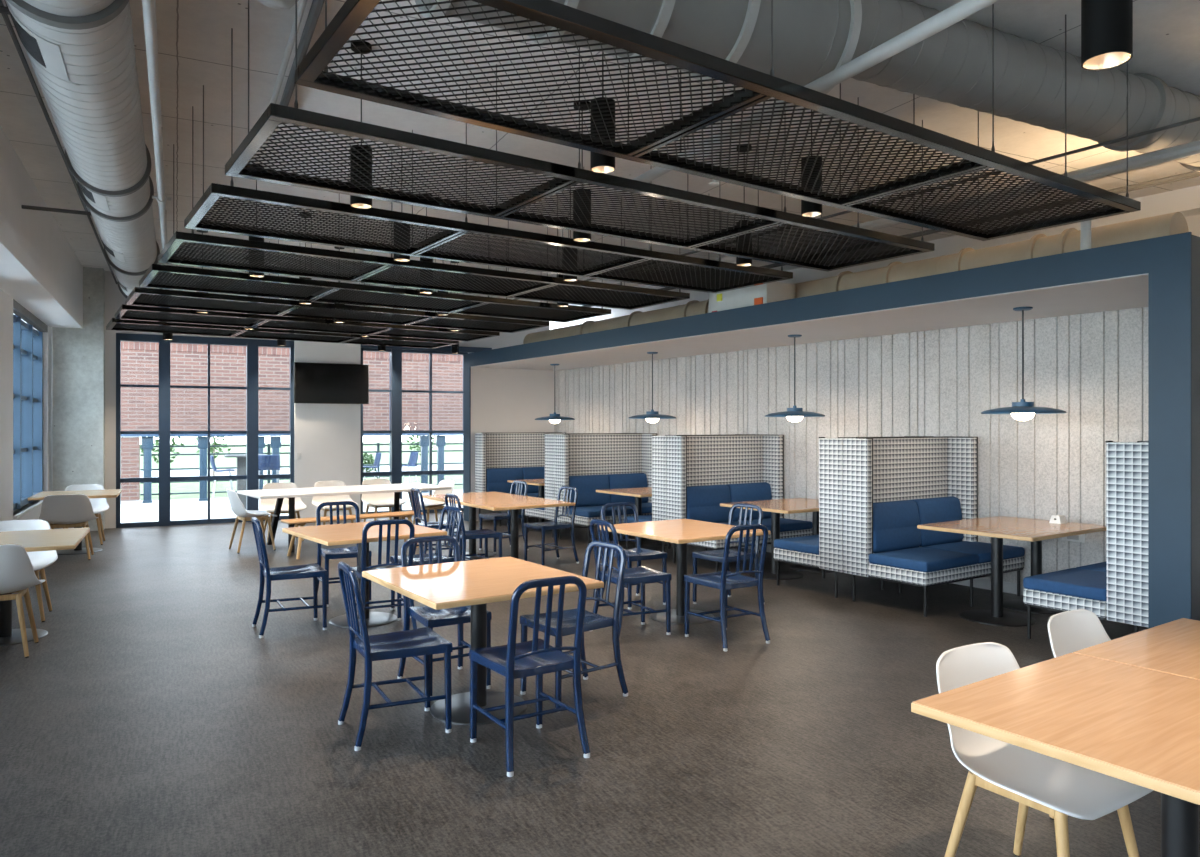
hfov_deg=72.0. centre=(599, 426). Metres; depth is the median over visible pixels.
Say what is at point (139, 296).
ceiling panel
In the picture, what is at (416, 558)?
chair
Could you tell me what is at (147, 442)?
patio post
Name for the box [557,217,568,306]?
pendant light
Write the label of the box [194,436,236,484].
young tree
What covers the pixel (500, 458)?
booth seat
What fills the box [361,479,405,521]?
shell chair
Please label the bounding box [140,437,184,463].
young tree
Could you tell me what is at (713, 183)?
sprinkler
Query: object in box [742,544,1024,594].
baseboard
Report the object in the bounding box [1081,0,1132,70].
pendant light
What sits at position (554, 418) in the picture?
pendant lamp
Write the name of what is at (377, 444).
fence
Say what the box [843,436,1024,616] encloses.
booth seat
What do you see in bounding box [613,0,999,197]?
pipe
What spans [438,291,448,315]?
pendant light
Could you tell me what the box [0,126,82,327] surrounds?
beam
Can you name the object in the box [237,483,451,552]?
table
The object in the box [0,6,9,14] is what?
rod
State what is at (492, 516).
chair
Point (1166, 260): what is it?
trim
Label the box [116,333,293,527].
window
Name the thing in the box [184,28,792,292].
ceiling panel
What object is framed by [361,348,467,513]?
window
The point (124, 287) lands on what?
grille
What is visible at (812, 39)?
duct
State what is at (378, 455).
bar chair
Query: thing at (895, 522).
cushion
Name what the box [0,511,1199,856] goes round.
floor
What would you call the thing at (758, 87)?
ceiling panel
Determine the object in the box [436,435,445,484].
patio post
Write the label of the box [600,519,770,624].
cafe table
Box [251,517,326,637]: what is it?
chair
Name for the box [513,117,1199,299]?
conduit
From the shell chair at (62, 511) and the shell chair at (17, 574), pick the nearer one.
the shell chair at (17, 574)
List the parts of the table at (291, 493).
leg, leg, leg, leg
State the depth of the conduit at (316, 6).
5.03 m
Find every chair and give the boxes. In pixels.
[0,519,57,621]
[0,544,44,657]
[38,494,97,559]
[63,484,108,544]
[210,455,234,510]
[227,489,276,552]
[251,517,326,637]
[258,455,279,503]
[259,482,306,541]
[312,481,357,525]
[316,501,371,606]
[338,562,452,750]
[352,519,416,634]
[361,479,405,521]
[363,453,381,479]
[390,506,462,617]
[397,535,491,696]
[402,452,418,501]
[409,480,453,524]
[410,488,461,559]
[445,493,502,560]
[469,576,589,776]
[479,480,528,553]
[520,540,627,711]
[524,486,578,565]
[590,519,670,636]
[601,502,666,609]
[684,524,769,650]
[692,503,764,603]
[936,642,1152,856]
[1048,609,1110,819]
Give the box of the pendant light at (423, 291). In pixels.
[420,194,432,293]
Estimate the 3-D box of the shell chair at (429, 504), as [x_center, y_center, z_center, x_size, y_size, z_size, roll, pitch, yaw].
[-2.456,1.193,12.177,0.560,0.793,0.612,0,0,-40]
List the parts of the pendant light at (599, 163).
cord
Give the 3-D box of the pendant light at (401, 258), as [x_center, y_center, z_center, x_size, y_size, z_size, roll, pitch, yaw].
[-1.675,-1.925,6.976,0.136,1.030,0.136,0,0,-35]
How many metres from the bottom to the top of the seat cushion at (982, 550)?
0.090 m
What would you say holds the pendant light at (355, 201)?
in the ceiling at (194, 36)
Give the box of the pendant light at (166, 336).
[163,333,172,339]
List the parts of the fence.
post, rail, rail, rail, rail, rail, post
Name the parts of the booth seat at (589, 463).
panel, leg, rail, panel, seat, wing panel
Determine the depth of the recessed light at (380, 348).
14.56 m
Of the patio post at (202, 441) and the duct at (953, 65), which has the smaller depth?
the duct at (953, 65)
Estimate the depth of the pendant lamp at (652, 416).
11.10 m
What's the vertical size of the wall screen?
0.700 m
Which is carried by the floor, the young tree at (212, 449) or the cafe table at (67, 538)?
the cafe table at (67, 538)
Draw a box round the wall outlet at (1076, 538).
[1062,534,1084,542]
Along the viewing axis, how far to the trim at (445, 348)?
15.29 m
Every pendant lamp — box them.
[535,364,574,423]
[629,352,675,422]
[765,335,824,421]
[981,307,1066,420]
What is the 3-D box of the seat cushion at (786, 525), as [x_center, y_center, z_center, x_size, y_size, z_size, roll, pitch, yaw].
[2.062,1.173,9.879,0.772,0.090,0.591,0,0,-35]
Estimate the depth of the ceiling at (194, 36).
6.46 m
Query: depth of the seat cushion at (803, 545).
8.13 m
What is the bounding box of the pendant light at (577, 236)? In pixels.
[573,101,590,241]
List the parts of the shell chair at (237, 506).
leg, leg, seat frame, leg, leg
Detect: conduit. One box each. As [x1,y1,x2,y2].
[0,0,117,283]
[270,0,307,103]
[279,0,324,124]
[487,140,1199,317]
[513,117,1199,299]
[583,171,1199,306]
[587,174,1199,306]
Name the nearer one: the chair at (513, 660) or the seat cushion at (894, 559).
the chair at (513, 660)
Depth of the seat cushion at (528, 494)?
13.79 m
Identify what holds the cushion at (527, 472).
on the booth seat at (500, 458)
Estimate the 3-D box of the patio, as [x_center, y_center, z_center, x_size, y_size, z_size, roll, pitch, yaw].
[-7.292,1.700,16.405,26.000,0.180,5.350,0,0,-27]
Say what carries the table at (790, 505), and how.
on the floor
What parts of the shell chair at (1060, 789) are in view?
leg, seat frame, leg, leg, leg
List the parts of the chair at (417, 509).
frame, leg, seat, leg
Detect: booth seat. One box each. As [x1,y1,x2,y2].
[475,432,565,525]
[525,433,596,537]
[555,433,656,544]
[626,434,755,551]
[667,434,811,571]
[774,436,933,597]
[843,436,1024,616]
[1023,441,1147,638]
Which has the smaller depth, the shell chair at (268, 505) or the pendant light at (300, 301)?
the pendant light at (300, 301)
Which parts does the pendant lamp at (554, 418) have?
rod, globe, lamp shade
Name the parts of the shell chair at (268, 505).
leg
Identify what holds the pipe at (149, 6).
hanging from the ceiling at (194, 36)
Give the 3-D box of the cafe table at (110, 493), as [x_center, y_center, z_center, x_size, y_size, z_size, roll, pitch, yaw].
[-6.665,1.218,10.540,0.920,0.745,1.100,0,0,-27]
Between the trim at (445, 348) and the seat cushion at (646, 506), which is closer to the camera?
the seat cushion at (646, 506)
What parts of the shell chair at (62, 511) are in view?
seat frame, leg, leg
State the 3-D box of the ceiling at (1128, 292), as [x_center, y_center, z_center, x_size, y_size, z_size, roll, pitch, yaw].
[1.602,-1.110,10.264,2.120,0.200,10.230,0,0,-35]
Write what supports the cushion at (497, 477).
on the booth seat at (500, 458)
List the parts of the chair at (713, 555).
leg, seat, frame, leg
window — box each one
[13,299,47,519]
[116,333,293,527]
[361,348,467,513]
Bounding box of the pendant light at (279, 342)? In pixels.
[277,340,285,345]
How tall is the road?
0.070 m
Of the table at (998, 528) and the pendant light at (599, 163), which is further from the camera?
the table at (998, 528)
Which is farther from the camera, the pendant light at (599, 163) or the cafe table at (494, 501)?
the cafe table at (494, 501)
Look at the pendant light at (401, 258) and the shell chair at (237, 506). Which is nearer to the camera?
the pendant light at (401, 258)
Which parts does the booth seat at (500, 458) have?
panel, panel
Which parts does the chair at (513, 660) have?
leg, leg, seat, leg, rail, frame, leg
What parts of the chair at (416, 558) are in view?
leg, seat, frame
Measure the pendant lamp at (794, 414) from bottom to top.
0.957 m
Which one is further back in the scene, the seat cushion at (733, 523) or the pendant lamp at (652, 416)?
the pendant lamp at (652, 416)
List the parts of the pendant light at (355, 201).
cord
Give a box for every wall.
[0,289,51,523]
[105,271,549,528]
[121,341,462,436]
[471,367,553,520]
[554,307,1147,584]
[1185,214,1199,236]
[1192,235,1199,620]
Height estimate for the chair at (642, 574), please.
0.884 m
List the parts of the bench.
leg, leg, seat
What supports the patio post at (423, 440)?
on the patio
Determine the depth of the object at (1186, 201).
10.29 m
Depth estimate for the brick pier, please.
17.31 m
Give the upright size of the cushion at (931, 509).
0.443 m
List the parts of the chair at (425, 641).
leg, frame, rail, leg, seat, leg, leg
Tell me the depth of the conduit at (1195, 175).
7.68 m
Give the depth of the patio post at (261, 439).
18.53 m
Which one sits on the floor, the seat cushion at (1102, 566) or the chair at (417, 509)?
the chair at (417, 509)
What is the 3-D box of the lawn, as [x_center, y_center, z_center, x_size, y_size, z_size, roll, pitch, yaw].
[-15.975,1.765,31.142,120.000,0.250,110.000,0,0,-27]
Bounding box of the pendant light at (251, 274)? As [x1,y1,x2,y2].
[249,165,263,277]
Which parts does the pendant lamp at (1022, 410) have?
rod, globe, lamp shade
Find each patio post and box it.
[142,437,152,502]
[198,437,207,500]
[258,436,264,489]
[270,436,280,482]
[419,436,428,492]
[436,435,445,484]
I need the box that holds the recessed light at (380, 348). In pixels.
[378,346,385,350]
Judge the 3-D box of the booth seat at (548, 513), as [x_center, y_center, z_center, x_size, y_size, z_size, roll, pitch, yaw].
[-0.255,0.843,12.568,1.564,1.495,0.864,0,0,-35]
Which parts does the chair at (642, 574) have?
leg, frame, leg, seat, leg, leg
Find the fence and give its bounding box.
[140,443,462,495]
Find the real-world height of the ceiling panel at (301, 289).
1.030 m
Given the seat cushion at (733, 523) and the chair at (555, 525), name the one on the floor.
the chair at (555, 525)
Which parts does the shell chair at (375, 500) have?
seat frame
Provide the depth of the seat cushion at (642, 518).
10.28 m
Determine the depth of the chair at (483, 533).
8.77 m
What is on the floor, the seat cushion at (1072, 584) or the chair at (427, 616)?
the chair at (427, 616)
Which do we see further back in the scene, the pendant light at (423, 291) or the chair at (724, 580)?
the pendant light at (423, 291)
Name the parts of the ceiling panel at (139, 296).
frame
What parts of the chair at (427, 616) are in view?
leg, leg, frame, seat, leg, leg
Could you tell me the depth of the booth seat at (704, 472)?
9.90 m
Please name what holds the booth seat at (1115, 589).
on the floor
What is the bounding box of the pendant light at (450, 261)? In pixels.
[450,261,459,330]
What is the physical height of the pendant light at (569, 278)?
1.030 m
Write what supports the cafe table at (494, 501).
on the floor
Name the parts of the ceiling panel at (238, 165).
frame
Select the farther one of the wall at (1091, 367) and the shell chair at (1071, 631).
the wall at (1091, 367)
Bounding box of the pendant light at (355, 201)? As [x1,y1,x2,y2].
[350,41,371,208]
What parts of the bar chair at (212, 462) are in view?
leg, leg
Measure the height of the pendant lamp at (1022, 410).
0.957 m
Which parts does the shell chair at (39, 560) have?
leg, leg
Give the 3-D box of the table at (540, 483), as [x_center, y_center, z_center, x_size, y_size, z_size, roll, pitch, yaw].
[-0.656,1.218,13.085,1.300,0.745,1.000,0,0,-35]
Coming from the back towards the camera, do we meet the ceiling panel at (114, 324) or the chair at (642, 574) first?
the ceiling panel at (114, 324)
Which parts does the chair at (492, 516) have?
leg, leg, seat, leg, frame, leg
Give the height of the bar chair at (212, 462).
1.057 m
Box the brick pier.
[121,437,140,503]
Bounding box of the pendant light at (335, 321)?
[334,247,344,322]
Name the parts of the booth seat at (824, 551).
leg, seat, rail, panel, leg, leg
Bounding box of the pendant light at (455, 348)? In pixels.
[452,344,458,352]
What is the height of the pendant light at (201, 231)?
1.030 m
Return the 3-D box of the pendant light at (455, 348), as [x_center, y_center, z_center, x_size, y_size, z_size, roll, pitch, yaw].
[-2.663,-1.900,15.188,0.136,1.080,0.136,0,0,-35]
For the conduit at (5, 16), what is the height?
0.028 m
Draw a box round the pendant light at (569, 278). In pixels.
[563,187,576,281]
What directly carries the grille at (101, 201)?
attached to the spiral duct at (81, 53)
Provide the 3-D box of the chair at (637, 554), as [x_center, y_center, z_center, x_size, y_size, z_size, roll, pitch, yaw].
[0.297,1.148,7.507,0.438,0.884,0.514,0,0,-31]
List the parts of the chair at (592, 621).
leg, leg, seat, leg, rail, frame, leg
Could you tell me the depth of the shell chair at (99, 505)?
11.44 m
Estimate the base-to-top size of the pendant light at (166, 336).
1.090 m
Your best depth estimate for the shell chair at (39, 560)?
7.04 m
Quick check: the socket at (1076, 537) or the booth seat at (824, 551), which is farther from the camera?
the booth seat at (824, 551)
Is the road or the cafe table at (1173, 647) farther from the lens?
the road
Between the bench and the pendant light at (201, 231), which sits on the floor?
the bench
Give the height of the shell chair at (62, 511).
0.793 m
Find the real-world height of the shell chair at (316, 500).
0.793 m
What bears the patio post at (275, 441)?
on the patio
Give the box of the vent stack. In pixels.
[1081,220,1090,249]
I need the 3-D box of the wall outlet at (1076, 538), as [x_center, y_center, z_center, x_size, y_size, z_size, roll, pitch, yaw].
[4.255,0.990,7.421,0.014,0.080,0.200,0,0,-35]
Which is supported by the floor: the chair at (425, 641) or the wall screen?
the chair at (425, 641)
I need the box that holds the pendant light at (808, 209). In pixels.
[801,110,821,216]
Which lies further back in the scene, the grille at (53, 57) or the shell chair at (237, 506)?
the shell chair at (237, 506)
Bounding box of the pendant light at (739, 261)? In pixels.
[736,145,751,265]
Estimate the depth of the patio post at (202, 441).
18.00 m
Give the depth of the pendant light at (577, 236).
6.18 m
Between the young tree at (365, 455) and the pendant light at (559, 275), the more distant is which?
the young tree at (365, 455)
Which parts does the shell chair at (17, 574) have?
seat frame, leg, leg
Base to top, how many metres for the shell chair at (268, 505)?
0.793 m
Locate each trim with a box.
[361,345,491,352]
[464,232,1191,628]
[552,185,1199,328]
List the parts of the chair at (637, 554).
frame, rail, leg, leg, seat, leg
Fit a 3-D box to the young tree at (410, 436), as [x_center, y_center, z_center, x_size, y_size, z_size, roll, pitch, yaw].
[-5.907,0.521,27.350,1.180,2.238,1.267,0,0,-35]
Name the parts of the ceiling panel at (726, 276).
frame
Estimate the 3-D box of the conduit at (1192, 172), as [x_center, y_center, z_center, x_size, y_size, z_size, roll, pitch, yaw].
[3.109,-2.190,10.032,0.032,0.030,15.000,0,0,-35]
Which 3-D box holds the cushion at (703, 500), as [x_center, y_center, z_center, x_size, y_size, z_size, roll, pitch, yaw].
[1.247,0.913,9.765,0.695,0.443,0.198,0,0,-35]
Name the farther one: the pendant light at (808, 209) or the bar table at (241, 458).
the bar table at (241, 458)
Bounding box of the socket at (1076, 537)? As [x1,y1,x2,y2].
[1067,535,1078,539]
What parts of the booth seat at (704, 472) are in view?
leg, panel, panel, rail, seat, wing panel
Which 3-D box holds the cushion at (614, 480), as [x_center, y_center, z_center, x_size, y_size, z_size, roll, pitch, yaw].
[0.394,0.913,12.238,0.695,0.443,0.198,0,0,-35]
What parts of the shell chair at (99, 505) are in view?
leg, leg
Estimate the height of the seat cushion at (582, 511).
0.090 m
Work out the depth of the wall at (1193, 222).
8.62 m
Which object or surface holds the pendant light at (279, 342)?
in the ceiling at (194, 36)
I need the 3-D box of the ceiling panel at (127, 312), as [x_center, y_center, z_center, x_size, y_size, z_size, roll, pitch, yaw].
[-3.937,-1.925,11.749,5.060,1.030,1.080,0,0,-35]
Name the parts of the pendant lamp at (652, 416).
lamp shade, rod, globe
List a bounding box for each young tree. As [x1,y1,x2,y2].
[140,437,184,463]
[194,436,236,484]
[363,453,376,471]
[404,435,435,476]
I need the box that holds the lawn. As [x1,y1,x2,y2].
[140,442,462,500]
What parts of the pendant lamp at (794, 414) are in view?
rod, globe, lamp shade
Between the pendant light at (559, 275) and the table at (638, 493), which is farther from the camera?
the table at (638, 493)
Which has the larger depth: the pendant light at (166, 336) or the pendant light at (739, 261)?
the pendant light at (166, 336)
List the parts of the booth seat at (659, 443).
panel, leg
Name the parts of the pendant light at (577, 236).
cord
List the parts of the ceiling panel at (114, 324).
frame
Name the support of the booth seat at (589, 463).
on the floor
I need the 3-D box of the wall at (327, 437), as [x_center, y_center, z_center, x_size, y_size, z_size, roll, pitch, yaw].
[-1.553,-0.425,16.174,14.000,4.030,0.300,0,0,-27]
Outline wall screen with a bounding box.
[294,362,368,403]
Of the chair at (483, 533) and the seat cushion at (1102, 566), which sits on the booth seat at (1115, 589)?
the seat cushion at (1102, 566)
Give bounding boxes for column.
[52,267,104,530]
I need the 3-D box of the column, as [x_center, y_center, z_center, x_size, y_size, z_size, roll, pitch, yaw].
[-8.048,-0.425,12.775,0.660,4.030,0.520,0,0,-27]
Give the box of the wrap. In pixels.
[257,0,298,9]
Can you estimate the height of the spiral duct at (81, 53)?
0.556 m
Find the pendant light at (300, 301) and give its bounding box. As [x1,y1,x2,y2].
[299,212,311,303]
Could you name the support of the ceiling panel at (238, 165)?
hanging from the ceiling at (194, 36)
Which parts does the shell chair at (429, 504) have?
leg, seat frame, leg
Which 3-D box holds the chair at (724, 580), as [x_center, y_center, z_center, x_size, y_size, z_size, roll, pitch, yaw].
[0.945,1.148,6.163,0.438,0.884,0.514,0,0,-32]
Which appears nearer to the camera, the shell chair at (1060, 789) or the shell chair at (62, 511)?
the shell chair at (1060, 789)
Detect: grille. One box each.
[4,0,69,80]
[77,181,108,209]
[99,235,124,261]
[115,275,132,292]
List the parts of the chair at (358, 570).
leg, seat, rail, frame, leg, leg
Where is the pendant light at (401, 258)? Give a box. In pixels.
[394,147,409,261]
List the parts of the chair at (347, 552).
leg, leg, frame, seat, leg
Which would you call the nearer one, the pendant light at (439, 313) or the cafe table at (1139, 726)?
the cafe table at (1139, 726)
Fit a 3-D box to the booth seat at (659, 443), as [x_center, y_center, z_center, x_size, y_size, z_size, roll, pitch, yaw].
[1.174,0.843,10.492,1.564,1.495,0.864,0,0,-35]
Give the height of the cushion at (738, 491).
0.443 m
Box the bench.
[281,511,422,558]
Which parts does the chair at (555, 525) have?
leg, leg, seat, leg, frame, leg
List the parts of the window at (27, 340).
pane, sill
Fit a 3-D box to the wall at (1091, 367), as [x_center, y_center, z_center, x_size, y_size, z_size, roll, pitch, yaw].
[2.121,0.290,10.621,0.100,2.600,10.230,0,0,-35]
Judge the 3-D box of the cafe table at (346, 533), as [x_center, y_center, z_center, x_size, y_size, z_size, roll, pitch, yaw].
[-1.946,1.218,6.794,0.980,0.745,1.050,0,0,-39]
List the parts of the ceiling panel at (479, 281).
frame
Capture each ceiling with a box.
[0,0,1199,307]
[472,274,1147,370]
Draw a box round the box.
[709,282,795,312]
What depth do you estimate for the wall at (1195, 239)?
5.31 m
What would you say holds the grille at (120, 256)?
attached to the spiral duct at (81, 53)
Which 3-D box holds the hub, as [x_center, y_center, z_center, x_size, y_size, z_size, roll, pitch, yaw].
[4.038,0.812,7.272,0.121,0.065,0.100,0,0,-35]
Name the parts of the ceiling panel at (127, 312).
frame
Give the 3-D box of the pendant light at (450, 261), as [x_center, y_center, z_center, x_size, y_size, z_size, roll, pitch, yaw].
[-2.126,-1.925,12.092,0.136,1.030,0.136,0,0,-35]
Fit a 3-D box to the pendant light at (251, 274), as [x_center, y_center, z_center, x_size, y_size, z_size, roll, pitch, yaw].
[-3.214,-1.925,7.724,0.136,1.030,0.136,0,0,-35]
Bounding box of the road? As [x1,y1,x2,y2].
[140,464,462,477]
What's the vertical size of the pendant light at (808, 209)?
1.030 m
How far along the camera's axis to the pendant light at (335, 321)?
11.10 m
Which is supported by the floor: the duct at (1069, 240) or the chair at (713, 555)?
the chair at (713, 555)
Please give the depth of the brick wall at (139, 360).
18.29 m
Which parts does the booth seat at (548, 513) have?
seat, panel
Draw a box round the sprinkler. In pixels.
[709,81,718,185]
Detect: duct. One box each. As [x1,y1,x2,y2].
[4,0,159,298]
[415,0,861,93]
[523,212,1188,343]
[851,0,1199,171]
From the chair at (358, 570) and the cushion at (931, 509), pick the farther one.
the cushion at (931, 509)
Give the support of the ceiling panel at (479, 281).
hanging from the ceiling at (194, 36)
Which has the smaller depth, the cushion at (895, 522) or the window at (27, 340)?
the cushion at (895, 522)
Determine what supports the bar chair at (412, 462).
on the patio
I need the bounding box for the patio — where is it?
[121,489,462,522]
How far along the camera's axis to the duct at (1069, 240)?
7.49 m
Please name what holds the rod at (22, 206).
attached to the wall at (6, 302)
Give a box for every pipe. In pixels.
[142,0,170,289]
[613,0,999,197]
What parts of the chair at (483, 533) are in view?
leg, frame, leg, seat, leg, leg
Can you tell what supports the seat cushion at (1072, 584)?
on the booth seat at (1115, 589)
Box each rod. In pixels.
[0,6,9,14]
[21,205,91,215]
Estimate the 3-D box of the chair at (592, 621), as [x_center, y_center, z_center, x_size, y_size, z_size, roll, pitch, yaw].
[-0.152,1.148,4.911,0.514,0.884,0.438,0,0,-37]
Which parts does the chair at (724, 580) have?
leg, seat, leg, leg, rail, frame, leg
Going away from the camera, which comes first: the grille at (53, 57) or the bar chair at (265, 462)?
the grille at (53, 57)
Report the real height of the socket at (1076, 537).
0.040 m
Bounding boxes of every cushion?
[487,467,523,493]
[517,493,537,496]
[522,467,544,492]
[567,505,633,517]
[569,475,609,507]
[607,473,647,502]
[621,502,651,513]
[627,515,651,522]
[687,484,730,522]
[718,522,748,525]
[726,482,771,520]
[733,518,811,531]
[774,535,818,554]
[869,547,977,571]
[873,500,920,552]
[912,496,963,546]
[924,541,1024,563]
[1023,568,1106,600]
[1076,561,1106,571]
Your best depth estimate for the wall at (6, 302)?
9.49 m
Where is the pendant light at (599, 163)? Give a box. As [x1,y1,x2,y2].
[590,52,614,172]
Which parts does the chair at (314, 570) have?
leg, frame, leg, seat, leg, leg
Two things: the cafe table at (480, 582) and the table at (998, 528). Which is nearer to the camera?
the cafe table at (480, 582)
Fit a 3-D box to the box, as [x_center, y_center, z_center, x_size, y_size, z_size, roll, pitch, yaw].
[1.658,-1.370,9.094,0.455,0.320,0.900,0,0,-35]
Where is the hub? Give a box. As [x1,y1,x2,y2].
[1049,515,1066,523]
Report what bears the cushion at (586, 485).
on the booth seat at (589, 463)
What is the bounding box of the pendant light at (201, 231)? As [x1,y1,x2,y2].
[196,230,207,312]
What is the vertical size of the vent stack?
0.420 m
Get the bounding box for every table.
[0,527,89,646]
[28,489,121,554]
[224,454,265,508]
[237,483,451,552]
[282,522,446,627]
[362,556,603,724]
[422,491,574,558]
[507,479,587,530]
[596,487,690,550]
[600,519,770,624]
[720,498,834,579]
[911,653,1199,856]
[917,516,1106,626]
[1073,618,1199,679]
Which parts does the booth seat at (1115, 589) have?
leg, seat, rail, panel, leg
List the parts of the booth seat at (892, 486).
leg, panel, panel, leg, rail, seat, wing panel, leg, leg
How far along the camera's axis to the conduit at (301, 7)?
5.12 m
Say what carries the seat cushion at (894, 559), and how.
on the booth seat at (892, 486)
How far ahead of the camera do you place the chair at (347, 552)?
7.66 m
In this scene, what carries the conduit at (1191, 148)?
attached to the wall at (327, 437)
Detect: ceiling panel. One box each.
[106,262,458,348]
[115,241,499,341]
[125,240,549,332]
[139,193,610,322]
[158,106,689,309]
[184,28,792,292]
[225,0,934,271]
[295,0,1140,240]
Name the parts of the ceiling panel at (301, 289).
frame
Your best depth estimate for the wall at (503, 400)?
14.28 m

